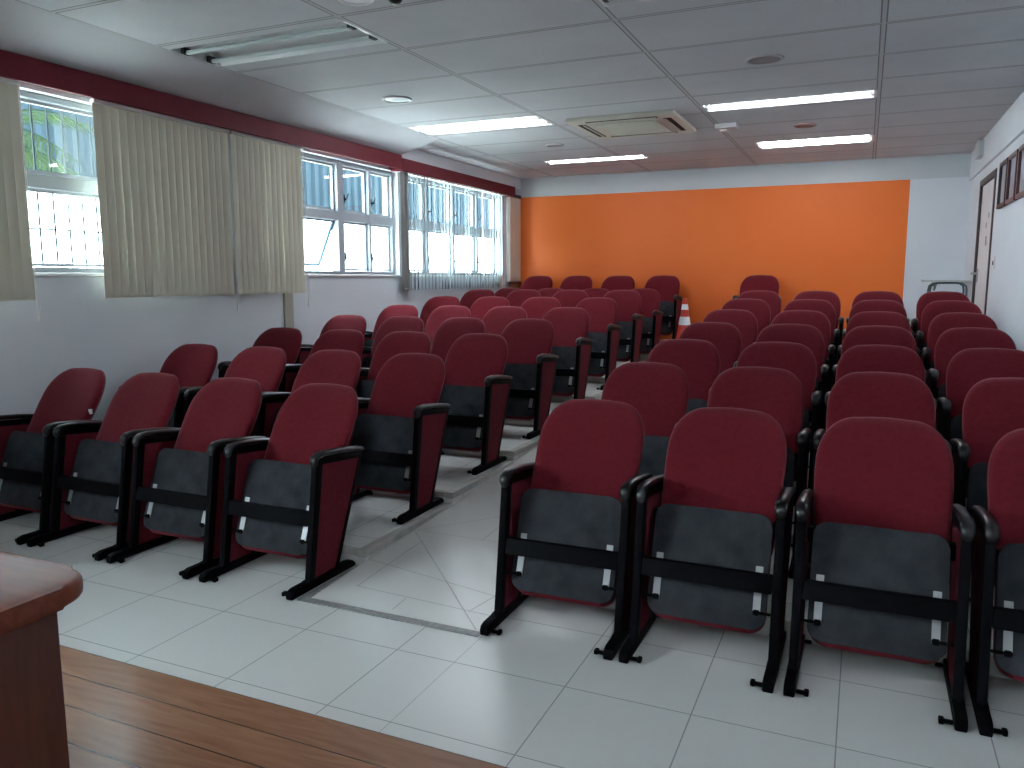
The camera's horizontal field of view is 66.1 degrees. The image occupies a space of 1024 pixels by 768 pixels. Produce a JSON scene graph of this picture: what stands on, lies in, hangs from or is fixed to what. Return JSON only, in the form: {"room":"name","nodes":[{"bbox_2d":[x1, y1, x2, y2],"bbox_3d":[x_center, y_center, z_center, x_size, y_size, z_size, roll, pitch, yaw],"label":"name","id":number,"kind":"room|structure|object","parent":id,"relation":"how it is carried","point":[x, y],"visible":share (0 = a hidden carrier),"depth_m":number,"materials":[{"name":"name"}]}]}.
{"room":"lecture hall","nodes":[
{"label":"lecture hall","id":0,"kind":"room"},
{"bbox_2d":[0,82,520,419],"bbox_3d":[-2.848,-0.802,5.419,0.240,3.013,14.090,3,8,24],"label":"wall","id":1,"kind":"structure","parent":0,"point":[78,327],"depth_m":5.83,"materials":[{"name":"white paint"}]},
{"bbox_2d":[20,90,103,276],"bbox_3d":[-3.000,-1.257,4.990,0.180,1.140,2.640,3,8,24],"label":"window","id":2,"kind":"structure","parent":1,"relation":"in","point":[39,181],"depth_m":5.13,"materials":[{"name":"grey paint"}]},
{"bbox_2d":[0,77,40,320],"bbox_3d":[-3.184,-1.021,4.213,0.066,1.430,1.254,3,8,24],"label":"vertical blind","id":3,"kind":"object","parent":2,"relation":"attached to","point":[17,280],"visible":0.98,"depth_m":4.69,"materials":[{"name":"beige fabric"}]},
{"bbox_2d":[29,104,101,267],"bbox_3d":[-3.140,-1.275,5.050,0.048,1.210,2.640,3,8,24],"label":"window grille","id":4,"kind":"object","parent":1,"relation":"in","point":[40,229],"visible":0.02,"depth_m":5.32,"materials":[{"name":"grey metal"}]},
{"bbox_2d":[90,98,239,310],"bbox_3d":[-2.485,-1.232,5.767,0.066,1.430,1.220,3,8,24],"label":"vertical blind","id":5,"kind":"object","parent":1,"relation":"attached to","point":[163,180],"visible":1,"depth_m":5.67,"materials":[{"name":"beige fabric"}]},
{"bbox_2d":[0,49,401,169],"bbox_3d":[-3.288,-1.762,3.907,0.155,0.150,10.030,3,8,24],"label":"valance","id":6,"kind":"object","parent":1,"relation":"attached to","point":[14,66],"visible":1,"depth_m":5.62,"materials":[{"name":"red fabric"}]},
{"bbox_2d":[230,130,310,306],"bbox_3d":[-2.051,-1.362,6.731,0.066,1.430,0.889,3,8,24],"label":"vertical blind","id":7,"kind":"object","parent":1,"relation":"attached to","point":[266,173],"visible":1,"depth_m":6.69,"materials":[{"name":"beige fabric"}]},
{"bbox_2d":[283,293,293,327],"bbox_3d":[-2.015,-0.313,7.144,0.020,1.420,0.110,3,8,24],"label":"trim","id":8,"kind":"structure","parent":1,"relation":"attached to","point":[287,297],"depth_m":7.08,"materials":[{"name":"beige"}]},
{"bbox_2d":[301,152,401,276],"bbox_3d":[-1.845,-1.631,7.750,0.337,1.140,2.270,3,8,24],"label":"window","id":9,"kind":"structure","parent":1,"relation":"in","point":[336,214],"depth_m":7.99,"materials":[{"name":"grey paint"}]},
{"bbox_2d":[390,158,514,196],"bbox_3d":[-0.632,-2.543,9.816,0.155,0.134,3.000,3,8,24],"label":"valance","id":10,"kind":"object","parent":1,"relation":"attached to","point":[410,166],"visible":0.92,"depth_m":9.48,"materials":[{"name":"fabric"}]},
{"bbox_2d":[408,176,502,276],"bbox_3d":[-0.725,-1.943,10.050,0.180,1.140,2.600,3,8,24],"label":"window","id":11,"kind":"structure","parent":1,"relation":"in","point":[473,229],"depth_m":9.97,"materials":[{"name":"grey paint"}]},
{"bbox_2d":[398,171,507,289],"bbox_3d":[-0.649,-1.786,9.860,0.072,1.430,2.800,3,8,24],"label":"vertical blind","id":12,"kind":"object","parent":11,"relation":"attached to","point":[404,191],"visible":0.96,"depth_m":9.54,"materials":[{"name":"beige fabric"}]},
{"bbox_2d":[507,194,520,284],"bbox_3d":[0.029,-2.100,11.479,0.068,1.298,0.390,3,8,24],"label":"wall panel","id":13,"kind":"object","parent":1,"relation":"attached to","point":[514,203],"visible":0.94,"depth_m":11.42,"materials":[{"name":"paint"}]},
{"bbox_2d":[60,645,507,767],"bbox_3d":[-1.960,1.347,0.287,5.830,0.120,4.995,3,8,24],"label":"wooden floor","id":14,"kind":"structure","parent":0,"point":[119,714],"depth_m":2.29,"materials":[{"name":"brown wood"}]},
{"bbox_2d":[0,551,82,767],"bbox_3d":[-1.631,0.745,1.486,1.490,0.752,0.820,3,8,24],"label":"wooden desk","id":15,"kind":"object","parent":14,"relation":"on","point":[33,728],"visible":1,"depth_m":1.43,"materials":[{"name":"red wood"}]},
{"bbox_2d":[0,0,1023,178],"bbox_3d":[-0.100,-1.931,4.031,5.900,0.135,14.090,3,8,24],"label":"ceiling","id":16,"kind":"structure","parent":0,"point":[943,73],"depth_m":5.41,"materials":[{"name":"tile"}]},
{"bbox_2d":[170,21,385,66],"bbox_3d":[-1.477,-2.156,4.923,1.362,0.097,0.439,3,8,24],"label":"ceiling lamp","id":17,"kind":"object","parent":16,"relation":"attached to","point":[340,35],"visible":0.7,"depth_m":4.99,"materials":[{"name":"grey metal"}]},
{"bbox_2d":[382,95,411,103],"bbox_3d":[-0.934,-2.307,6.382,0.240,0.014,0.240,3,8,24],"label":"recessed light","id":18,"kind":"object","parent":16,"relation":"in","point":[394,99],"visible":1,"depth_m":6.36,"materials":[{"name":"white plastic"}]},
{"bbox_2d":[409,116,553,134],"bbox_3d":[-0.305,-2.509,7.530,1.362,0.097,0.439,3,8,24],"label":"ceiling lamp","id":19,"kind":"object","parent":16,"relation":"attached to","point":[531,121],"visible":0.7,"depth_m":7.58,"materials":[{"name":"grey"}]},
{"bbox_2d":[545,155,648,163],"bbox_3d":[1.026,-2.802,9.687,1.302,0.097,0.259,3,8,24],"label":"ceiling lamp","id":20,"kind":"object","parent":16,"relation":"attached to","point":[636,156],"visible":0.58,"depth_m":9.71,"materials":[{"name":"grey"}]},
{"bbox_2d":[599,0,650,6],"bbox_3d":[1.034,-2.002,3.749,1.362,0.097,0.439,3,8,24],"label":"ceiling lamp","id":21,"kind":"object","parent":16,"relation":"attached to","point":[606,3],"visible":1,"depth_m":4.18,"materials":[{"name":"grey"}]},
{"bbox_2d":[565,109,695,139],"bbox_3d":[1.145,-2.435,7.441,1.000,0.048,1.000,3,8,24],"label":"air conditioner","id":22,"kind":"object","parent":16,"relation":"attached to","point":[663,122],"visible":1,"depth_m":7.27,"materials":[{"name":"beige plastic"}]},
{"bbox_2d":[594,120,669,135],"bbox_3d":[1.145,-2.419,7.443,0.580,0.015,0.580,3,8,24],"label":"grille","id":23,"kind":"object","parent":22,"relation":"attached to","point":[639,126],"depth_m":7.37,"materials":[{"name":"beige plastic"}]},
{"bbox_2d":[745,54,783,65],"bbox_3d":[1.683,-2.157,5.237,0.250,0.014,0.250,3,8,24],"label":"ceiling speaker","id":24,"kind":"object","parent":16,"relation":"attached to","point":[762,59],"visible":1,"depth_m":5.22,"materials":[{"name":"grey"}]},
{"bbox_2d":[748,56,780,63],"bbox_3d":[1.683,-2.158,5.237,0.210,0.011,0.210,3,8,24],"label":"grille","id":25,"kind":"object","parent":24,"relation":"attached to","point":[753,59],"depth_m":5.22,"materials":[{"name":"grey"}]},
{"bbox_2d":[701,90,876,111],"bbox_3d":[2.271,-2.374,6.501,1.362,0.097,0.279,3,8,24],"label":"ceiling lamp","id":26,"kind":"object","parent":16,"relation":"attached to","point":[873,93],"visible":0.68,"depth_m":6.54,"materials":[{"name":"grey"}]},
{"bbox_2d":[755,135,873,148],"bbox_3d":[3.244,-2.638,8.447,1.182,0.097,0.419,3,8,24],"label":"ceiling lamp","id":27,"kind":"object","parent":16,"relation":"attached to","point":[866,138],"visible":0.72,"depth_m":8.47,"materials":[{"name":"grey"}]},
{"bbox_2d":[0,512,1023,767],"bbox_3d":[-0.194,0.896,4.511,6.300,0.120,14.190,3,8,24],"label":"floor","id":28,"kind":"structure","parent":0,"point":[537,693],"depth_m":2.86,"materials":[{"name":"white tile"}]},
{"bbox_2d":[0,368,105,544],"bbox_3d":[-2.761,0.377,4.625,0.565,0.881,0.721,3,8,24],"label":"chair","id":29,"kind":"object","parent":28,"relation":"on","point":[27,441],"visible":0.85,"depth_m":4.63,"materials":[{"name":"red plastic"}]},
{"bbox_2d":[26,372,180,560],"bbox_3d":[-2.212,0.409,4.382,0.565,0.881,0.721,3,8,24],"label":"chair","id":30,"kind":"object","parent":28,"relation":"on","point":[93,463],"visible":0.86,"depth_m":4.35,"materials":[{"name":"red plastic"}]},
{"bbox_2d":[106,377,266,578],"bbox_3d":[-1.659,0.441,4.138,0.565,0.881,0.721,3,8,24],"label":"chair","id":31,"kind":"object","parent":28,"relation":"on","point":[177,489],"visible":0.89,"depth_m":4.10,"materials":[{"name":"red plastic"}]},
{"bbox_2d":[198,383,363,600],"bbox_3d":[-1.090,0.474,3.886,0.565,0.881,0.721,3,8,24],"label":"chair","id":32,"kind":"object","parent":28,"relation":"on","point":[290,492],"visible":1,"depth_m":3.84,"materials":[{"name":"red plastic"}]},
{"bbox_2d":[297,565,479,636],"bbox_3d":[-0.458,0.963,3.551,0.904,0.004,0.464,3,8,24],"label":"trim","id":33,"kind":"structure","parent":28,"relation":"on","point":[307,598],"depth_m":3.38,"materials":[{"name":"grey stone"}]},
{"bbox_2d":[480,399,652,660],"bbox_3d":[0.266,0.546,3.331,0.565,0.881,0.721,3,8,23],"label":"chair","id":34,"kind":"object","parent":28,"relation":"on","point":[567,520],"visible":0.99,"depth_m":3.29,"materials":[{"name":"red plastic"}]},
{"bbox_2d":[618,407,795,693],"bbox_3d":[0.797,0.577,3.096,0.565,0.881,0.721,3,8,24],"label":"chair","id":35,"kind":"object","parent":28,"relation":"on","point":[707,528],"visible":1,"depth_m":3.06,"materials":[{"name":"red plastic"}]},
{"bbox_2d":[783,417,975,732],"bbox_3d":[1.333,0.608,2.860,0.565,0.881,0.721,3,8,24],"label":"chair","id":36,"kind":"object","parent":28,"relation":"on","point":[884,558],"visible":1,"depth_m":2.81,"materials":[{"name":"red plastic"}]},
{"bbox_2d":[965,428,1023,736],"bbox_3d":[1.868,0.639,2.623,0.565,0.881,0.721,3,8,24],"label":"chair","id":37,"kind":"object","parent":28,"relation":"on","point":[998,541],"visible":1,"depth_m":2.64,"materials":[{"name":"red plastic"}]},
{"bbox_2d":[311,339,1023,681],"bbox_3d":[1.095,0.199,7.053,5.830,0.581,8.170,3,8,24],"label":"floor","id":38,"kind":"structure","parent":0,"point":[443,571],"depth_m":3.97,"materials":[{"name":"white tile"}]},
{"bbox_2d":[118,344,217,427],"bbox_3d":[-2.389,0.185,5.448,0.565,0.881,0.721,3,8,24],"label":"chair","id":39,"kind":"object","parent":38,"relation":"on","point":[194,365],"visible":0.34,"depth_m":5.55,"materials":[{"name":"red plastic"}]},
{"bbox_2d":[184,346,285,435],"bbox_3d":[-1.835,0.217,5.203,0.565,0.881,0.721,3,8,24],"label":"chair","id":40,"kind":"object","parent":38,"relation":"on","point":[266,365],"visible":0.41,"depth_m":5.33,"materials":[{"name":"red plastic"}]},
{"bbox_2d":[218,327,301,391],"bbox_3d":[-2.013,0.008,6.271,0.565,0.881,0.721,3,8,24],"label":"chair","id":41,"kind":"object","parent":38,"relation":"on","point":[287,339],"visible":0.24,"depth_m":6.40,"materials":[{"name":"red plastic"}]},
{"bbox_2d":[255,349,360,437],"bbox_3d":[-1.283,0.249,4.959,0.565,0.881,0.721,3,8,24],"label":"chair","id":42,"kind":"object","parent":38,"relation":"on","point":[333,366],"visible":0.25,"depth_m":5.08,"materials":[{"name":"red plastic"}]},
{"bbox_2d":[278,329,363,391],"bbox_3d":[-1.462,0.040,6.027,0.565,0.881,0.721,3,8,24],"label":"chair","id":43,"kind":"object","parent":38,"relation":"on","point":[340,339],"visible":0.23,"depth_m":6.16,"materials":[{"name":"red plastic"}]},
{"bbox_2d":[295,315,366,363],"bbox_3d":[-1.642,-0.170,7.096,0.565,0.881,0.721,3,8,23],"label":"chair","id":44,"kind":"object","parent":38,"relation":"on","point":[353,322],"visible":0.18,"depth_m":7.24,"materials":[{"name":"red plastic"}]},
{"bbox_2d":[364,305,417,346],"bbox_3d":[-1.267,-0.347,7.920,0.565,0.881,0.721,3,8,24],"label":"chair","id":45,"kind":"object","parent":38,"relation":"on","point":[393,310],"visible":0.21,"depth_m":8.09,"materials":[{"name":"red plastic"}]},
{"bbox_2d":[360,316,423,367],"bbox_3d":[-1.089,-0.138,6.852,0.565,0.881,0.721,3,8,24],"label":"chair","id":46,"kind":"object","parent":38,"relation":"on","point":[395,323],"visible":0.2,"depth_m":7.02,"materials":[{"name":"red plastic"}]},
{"bbox_2d":[355,331,430,397],"bbox_3d":[-0.915,0.071,5.786,0.565,0.881,0.721,3,8,23],"label":"chair","id":47,"kind":"object","parent":38,"relation":"on","point":[392,344],"visible":0.3,"depth_m":5.94,"materials":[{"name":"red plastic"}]},
{"bbox_2d":[348,353,450,524],"bbox_3d":[-0.717,0.282,4.709,0.565,0.881,0.721,3,8,23],"label":"chair","id":48,"kind":"object","parent":38,"relation":"on","point":[401,428],"visible":0.91,"depth_m":4.65,"materials":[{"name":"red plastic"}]},
{"bbox_2d":[420,296,459,332],"bbox_3d":[-0.892,-0.529,8.744,0.565,0.881,0.721,3,8,24],"label":"chair","id":49,"kind":"object","parent":38,"relation":"on","point":[433,303],"visible":0.16,"depth_m":8.93,"materials":[{"name":"red fabric"}]},
{"bbox_2d":[424,305,470,345],"bbox_3d":[-0.717,-0.315,7.677,0.565,0.881,0.721,3,8,23],"label":"chair","id":50,"kind":"object","parent":38,"relation":"on","point":[440,314],"visible":0.16,"depth_m":7.85,"materials":[{"name":"red fabric"}]},
{"bbox_2d":[430,317,484,363],"bbox_3d":[-0.538,-0.106,6.609,0.565,0.881,0.721,3,8,24],"label":"chair","id":51,"kind":"object","parent":38,"relation":"on","point":[450,330],"visible":0.28,"depth_m":6.77,"materials":[{"name":"red fabric"}]},
{"bbox_2d":[342,377,604,557],"bbox_3d":[-0.321,0.062,7.900,2.546,0.538,7.738,3,8,24],"label":"trim","id":52,"kind":"structure","parent":38,"relation":"on","point":[380,543],"depth_m":4.76,"materials":[{"name":"stone"}]},
{"bbox_2d":[438,333,512,474],"bbox_3d":[-0.341,0.104,5.532,0.565,0.881,0.721,3,8,24],"label":"chair","id":53,"kind":"object","parent":38,"relation":"on","point":[476,388],"visible":0.72,"depth_m":5.46,"materials":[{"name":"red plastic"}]},
{"bbox_2d":[460,289,494,309],"bbox_3d":[-0.516,-0.706,9.567,0.565,0.881,0.721,3,8,24],"label":"chair","id":54,"kind":"object","parent":38,"relation":"on","point":[471,296],"visible":0.16,"depth_m":9.75,"materials":[{"name":"red fabric"}]},
{"bbox_2d":[470,296,509,319],"bbox_3d":[-0.338,-0.497,8.499,0.565,0.881,0.721,3,8,24],"label":"chair","id":55,"kind":"object","parent":38,"relation":"on","point":[481,306],"visible":0.2,"depth_m":8.68,"materials":[{"name":"red fabric"}]},
{"bbox_2d":[482,306,526,335],"bbox_3d":[-0.163,-0.283,7.433,0.565,0.881,0.721,3,8,24],"label":"chair","id":56,"kind":"object","parent":38,"relation":"on","point":[496,319],"visible":0.27,"depth_m":7.59,"materials":[{"name":"red fabric"}]},
{"bbox_2d":[506,289,540,306],"bbox_3d":[0.036,-0.674,9.323,0.565,0.881,0.721,3,8,24],"label":"chair","id":57,"kind":"object","parent":38,"relation":"on","point":[516,298],"visible":0.18,"depth_m":9.50,"materials":[{"name":"red fabric"}]},
{"bbox_2d":[501,318,558,438],"bbox_3d":[0.035,-0.073,6.356,0.565,0.881,0.721,3,8,24],"label":"chair","id":58,"kind":"object","parent":38,"relation":"on","point":[531,365],"visible":0.65,"depth_m":6.28,"materials":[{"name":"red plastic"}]},
{"bbox_2d":[521,276,552,290],"bbox_3d":[0.273,-1.098,11.192,0.565,0.881,0.721,3,8,24],"label":"chair","id":59,"kind":"object","parent":38,"relation":"on","point":[537,283],"visible":0.27,"depth_m":11.35,"materials":[{"name":"red fabric"}]},
{"bbox_2d":[521,297,560,318],"bbox_3d":[0.209,-0.465,8.257,0.565,0.881,0.721,3,8,24],"label":"chair","id":60,"kind":"object","parent":38,"relation":"on","point":[535,307],"visible":0.23,"depth_m":8.42,"materials":[{"name":"red fabric"}]},
{"bbox_2d":[543,307,592,398],"bbox_3d":[0.406,-0.250,7.181,0.565,0.881,0.721,3,8,24],"label":"chair","id":61,"kind":"object","parent":38,"relation":"on","point":[571,344],"visible":0.58,"depth_m":7.11,"materials":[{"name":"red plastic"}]},
{"bbox_2d":[553,290,587,306],"bbox_3d":[0.583,-0.643,9.081,0.565,0.881,0.721,3,8,23],"label":"chair","id":62,"kind":"object","parent":38,"relation":"on","point":[567,298],"visible":0.16,"depth_m":9.24,"materials":[{"name":"red fabric"}]},
{"bbox_2d":[560,276,592,289],"bbox_3d":[0.821,-1.066,10.949,0.565,0.881,0.721,3,8,23],"label":"chair","id":63,"kind":"object","parent":38,"relation":"on","point":[571,282],"visible":0.25,"depth_m":11.11,"materials":[{"name":"red fabric"}]},
{"bbox_2d":[576,297,621,389],"bbox_3d":[0.781,-0.432,8.004,0.565,0.881,0.721,3,8,24],"label":"chair","id":64,"kind":"object","parent":38,"relation":"on","point":[604,332],"visible":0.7,"depth_m":7.93,"materials":[{"name":"red fabric"}]},
{"bbox_2d":[601,275,634,290],"bbox_3d":[1.375,-1.034,10.705,0.565,0.881,0.721,3,8,24],"label":"chair","id":65,"kind":"object","parent":38,"relation":"on","point":[620,282],"visible":0.22,"depth_m":10.86,"materials":[{"name":"red fabric"}]},
{"bbox_2d":[604,290,644,361],"bbox_3d":[1.156,-0.610,8.828,0.565,0.881,0.721,3,8,24],"label":"chair","id":66,"kind":"object","parent":38,"relation":"on","point":[628,302],"visible":0.52,"depth_m":8.76,"materials":[{"name":"red fabric"}]},
{"bbox_2d":[601,362,688,475],"bbox_3d":[0.645,0.354,4.151,0.565,0.881,0.721,3,8,23],"label":"chair","id":67,"kind":"object","parent":38,"relation":"on","point":[659,392],"visible":0.34,"depth_m":4.25,"materials":[{"name":"red fabric"}]},
{"bbox_2d":[632,288,662,353],"bbox_3d":[1.528,-0.727,9.661,0.565,0.881,0.721,3,8,23],"label":"chair","id":68,"kind":"object","parent":38,"relation":"on","point":[650,298],"visible":0.41,"depth_m":9.57,"materials":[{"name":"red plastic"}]},
{"bbox_2d":[645,275,682,338],"bbox_3d":[1.943,-1.001,10.454,0.565,0.881,0.721,3,8,23],"label":"chair","id":69,"kind":"object","parent":38,"relation":"on","point":[667,286],"visible":0.61,"depth_m":10.42,"materials":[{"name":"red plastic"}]},
{"bbox_2d":[676,298,689,338],"bbox_3d":[2.102,-0.698,9.588,0.340,0.694,0.340,3,8,24],"label":"traffic cone","id":70,"kind":"object","parent":38,"relation":"on","point":[684,320],"visible":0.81,"depth_m":9.52,"materials":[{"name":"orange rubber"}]},
{"bbox_2d":[647,339,719,413],"bbox_3d":[1.027,0.178,4.971,0.565,0.881,0.721,3,8,24],"label":"chair","id":71,"kind":"object","parent":38,"relation":"on","point":[699,360],"visible":0.28,"depth_m":5.08,"materials":[{"name":"red fabric"}]},
{"bbox_2d":[679,322,741,374],"bbox_3d":[1.407,0.001,5.793,0.565,0.881,0.721,3,8,24],"label":"chair","id":72,"kind":"object","parent":38,"relation":"on","point":[726,337],"visible":0.2,"depth_m":5.92,"materials":[{"name":"red fabric"}]},
{"bbox_2d":[703,309,757,352],"bbox_3d":[1.785,-0.176,6.616,0.565,0.881,0.721,3,8,23],"label":"chair","id":73,"kind":"object","parent":38,"relation":"on","point":[746,322],"visible":0.16,"depth_m":6.74,"materials":[{"name":"red fabric"}]},
{"bbox_2d":[722,298,770,336],"bbox_3d":[2.164,-0.358,7.437,0.565,0.881,0.721,3,8,23],"label":"chair","id":74,"kind":"object","parent":38,"relation":"on","point":[759,308],"visible":0.12,"depth_m":7.57,"materials":[{"name":"red fabric"}]},
{"bbox_2d":[733,275,781,300],"bbox_3d":[3.095,-0.935,9.945,0.565,0.881,0.721,3,8,24],"label":"chair","id":75,"kind":"object","parent":38,"relation":"on","point":[754,282],"visible":0.27,"depth_m":10.10,"materials":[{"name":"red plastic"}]},
{"bbox_2d":[737,290,780,324],"bbox_3d":[2.545,-0.535,8.258,0.565,0.881,0.721,3,8,24],"label":"chair","id":76,"kind":"object","parent":38,"relation":"on","point":[771,298],"visible":0.13,"depth_m":8.39,"materials":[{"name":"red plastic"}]},
{"bbox_2d":[707,366,811,578],"bbox_3d":[1.175,0.385,3.917,0.565,0.881,0.721,3,8,24],"label":"chair","id":77,"kind":"object","parent":38,"relation":"on","point":[778,393],"visible":0.4,"depth_m":4.02,"materials":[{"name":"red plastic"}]},
{"bbox_2d":[736,341,822,488],"bbox_3d":[1.555,0.208,4.738,0.565,0.881,0.721,3,8,24],"label":"chair","id":78,"kind":"object","parent":38,"relation":"on","point":[797,358],"visible":0.31,"depth_m":4.84,"materials":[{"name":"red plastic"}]},
{"bbox_2d":[756,324,829,437],"bbox_3d":[1.932,0.031,5.561,0.565,0.881,0.721,3,8,23],"label":"chair","id":79,"kind":"object","parent":38,"relation":"on","point":[809,336],"visible":0.25,"depth_m":5.68,"materials":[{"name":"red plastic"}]},
{"bbox_2d":[771,310,834,391],"bbox_3d":[2.311,-0.146,6.383,0.565,0.881,0.721,3,8,23],"label":"chair","id":80,"kind":"object","parent":38,"relation":"on","point":[817,319],"visible":0.29,"depth_m":6.50,"materials":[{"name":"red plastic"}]},
{"bbox_2d":[783,299,839,387],"bbox_3d":[2.691,-0.328,7.204,0.565,0.881,0.721,3,8,23],"label":"chair","id":81,"kind":"object","parent":38,"relation":"on","point":[823,306],"visible":0.22,"depth_m":7.33,"materials":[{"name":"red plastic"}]},
{"bbox_2d":[794,291,843,364],"bbox_3d":[3.075,-0.504,8.024,0.565,0.881,0.721,3,8,24],"label":"chair","id":82,"kind":"object","parent":38,"relation":"on","point":[829,296],"visible":0.2,"depth_m":8.13,"materials":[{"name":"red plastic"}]},
{"bbox_2d":[842,300,913,339],"bbox_3d":[3.228,-0.297,6.967,0.565,0.881,0.721,3,8,23],"label":"chair","id":83,"kind":"object","parent":38,"relation":"on","point":[864,305],"visible":0.19,"depth_m":7.15,"materials":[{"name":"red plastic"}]},
{"bbox_2d":[846,291,909,326],"bbox_3d":[3.608,-0.474,7.789,0.565,0.881,0.721,3,8,23],"label":"chair","id":84,"kind":"object","parent":38,"relation":"on","point":[867,295],"visible":0.12,"depth_m":7.98,"materials":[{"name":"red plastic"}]},
{"bbox_2d":[807,372,950,578],"bbox_3d":[1.710,0.416,3.680,0.565,0.881,0.721,3,8,24],"label":"chair","id":85,"kind":"object","parent":38,"relation":"on","point":[855,394],"visible":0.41,"depth_m":3.83,"materials":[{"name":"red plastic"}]},
{"bbox_2d":[838,311,919,361],"bbox_3d":[2.849,-0.115,6.146,0.565,0.881,0.721,3,8,24],"label":"chair","id":86,"kind":"object","parent":38,"relation":"on","point":[868,318],"visible":0.14,"depth_m":6.33,"materials":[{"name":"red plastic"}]},
{"bbox_2d":[832,325,926,385],"bbox_3d":[2.469,0.062,5.324,0.565,0.881,0.721,3,8,24],"label":"chair","id":87,"kind":"object","parent":38,"relation":"on","point":[872,334],"visible":0.18,"depth_m":5.50,"materials":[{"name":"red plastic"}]},
{"bbox_2d":[824,345,936,430],"bbox_3d":[2.091,0.239,4.501,0.565,0.881,0.721,3,8,24],"label":"chair","id":88,"kind":"object","parent":38,"relation":"on","point":[859,358],"visible":0.28,"depth_m":4.67,"materials":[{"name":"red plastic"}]},
{"bbox_2d":[911,291,969,338],"bbox_3d":[4.144,-0.443,7.552,0.565,0.881,0.721,3,8,24],"label":"chair","id":89,"kind":"object","parent":38,"relation":"on","point":[925,299],"visible":0.15,"depth_m":7.74,"materials":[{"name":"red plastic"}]},
{"bbox_2d":[921,280,970,295],"bbox_3d":[4.934,-0.781,9.000,0.470,0.818,0.400,3,8,24],"label":"student desk","id":90,"kind":"object","parent":38,"relation":"on","point":[934,283],"visible":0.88,"depth_m":8.81,"materials":[{"name":"grey plastic"}]},
{"bbox_2d":[915,300,981,357],"bbox_3d":[3.765,-0.266,6.730,0.565,0.881,0.721,3,8,24],"label":"chair","id":91,"kind":"object","parent":38,"relation":"on","point":[933,309],"visible":0.24,"depth_m":6.91,"materials":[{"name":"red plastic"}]},
{"bbox_2d":[921,312,997,412],"bbox_3d":[3.387,-0.084,5.908,0.565,0.881,0.721,3,8,24],"label":"chair","id":92,"kind":"object","parent":38,"relation":"on","point":[942,322],"visible":0.23,"depth_m":6.09,"materials":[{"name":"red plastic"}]},
{"bbox_2d":[927,327,1016,441],"bbox_3d":[3.003,0.093,5.088,0.565,0.881,0.721,3,8,23],"label":"chair","id":93,"kind":"object","parent":38,"relation":"on","point":[952,341],"visible":0.27,"depth_m":5.26,"materials":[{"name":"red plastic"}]},
{"bbox_2d":[936,348,1023,497],"bbox_3d":[2.626,0.270,4.266,0.565,0.881,0.721,3,8,24],"label":"chair","id":94,"kind":"object","parent":38,"relation":"on","point":[970,366],"visible":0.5,"depth_m":4.43,"materials":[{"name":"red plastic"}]},
{"bbox_2d":[949,377,1023,601],"bbox_3d":[2.247,0.447,3.443,0.565,0.881,0.721,3,8,24],"label":"chair","id":95,"kind":"object","parent":38,"relation":"on","point":[993,408],"visible":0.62,"depth_m":3.60,"materials":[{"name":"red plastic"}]},
{"bbox_2d":[518,153,970,342],"bbox_3d":[2.703,-1.506,10.719,6.430,2.973,0.206,3,8,24],"label":"wall","id":96,"kind":"structure","parent":0,"point":[847,240],"depth_m":10.27,"materials":[{"name":"orange paint"}]},
{"bbox_2d":[964,92,1023,350],"bbox_3d":[2.631,-0.466,3.002,0.225,2.973,14.090,3,8,24],"label":"wall","id":97,"kind":"structure","parent":0,"point":[1005,297],"depth_m":6.83,"materials":[{"name":"white paint"}]},
{"bbox_2d":[970,168,996,314],"bbox_3d":[4.815,-1.175,8.022,0.161,1.870,1.130,3,8,24],"label":"door","id":98,"kind":"structure","parent":97,"relation":"in","point":[980,273],"depth_m":8.05,"materials":[{"name":"white metal"}]},
{"bbox_2d":[996,157,1007,208],"bbox_3d":[4.302,-1.751,6.877,0.035,0.400,0.420,3,8,24],"label":"window","id":99,"kind":"structure","parent":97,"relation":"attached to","point":[1003,166],"depth_m":6.95,"materials":[{"name":"glass"}]},
{"bbox_2d":[1000,165,1005,202],"bbox_3d":[4.311,-1.750,6.873,0.012,0.332,0.352,3,8,24],"label":"window pane","id":100,"kind":"object","parent":99,"relation":"attached to","point":[1002,167],"depth_m":6.96,"materials":[{"name":"glass"}]},
{"bbox_2d":[1005,149,1018,204],"bbox_3d":[4.106,-1.692,6.442,0.035,0.400,0.420,3,8,24],"label":"window","id":101,"kind":"structure","parent":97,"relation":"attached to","point":[1013,158],"depth_m":6.50,"materials":[{"name":"glass"}]},
{"bbox_2d":[1009,157,1015,197],"bbox_3d":[4.115,-1.692,6.438,0.012,0.332,0.352,3,8,24],"label":"window pane","id":102,"kind":"object","parent":101,"relation":"attached to","point":[1012,160],"depth_m":6.52,"materials":[{"name":"glass"}]},
{"bbox_2d":[1015,144,1023,198],"bbox_3d":[3.907,-1.632,5.999,0.035,0.400,0.420,3,8,24],"label":"window","id":103,"kind":"structure","parent":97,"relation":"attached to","point":[1019,190],"depth_m":6.14,"materials":[{"name":"glass"}]},
{"bbox_2d":[1019,150,1023,192],"bbox_3d":[3.916,-1.631,5.995,0.012,0.332,0.352,3,8,24],"label":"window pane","id":104,"kind":"object","parent":103,"relation":"attached to","point":[1021,152],"depth_m":6.12,"materials":[{"name":"glass"}]},
{"label":"outside","id":105,"kind":"structure","parent":0,"visible":0},
{"bbox_3d":[-16.462,-0.451,18.386,35.040,0.100,60.000,3,8,24],"label":"ground","id":106,"kind":"structure","parent":105,"visible":0},
{"bbox_2d":[21,109,93,192],"bbox_3d":[-3.923,-0.425,5.850,1.785,3.164,1.987,3,8,24],"label":"palm tree","id":107,"kind":"object","parent":106,"relation":"on","point":[56,117],"visible":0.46,"depth_m":5.85,"materials":[{"name":"green plant"}]},
{"bbox_2d":[20,102,488,228],"bbox_3d":[-2.480,-1.849,11.359,0.128,4.500,14.000,3,8,24],"label":"screen","id":108,"kind":"object","parent":106,"relation":"on","point":[317,190],"visible":0.02,"depth_m":10.74,"materials":[{"name":"blue metal"}]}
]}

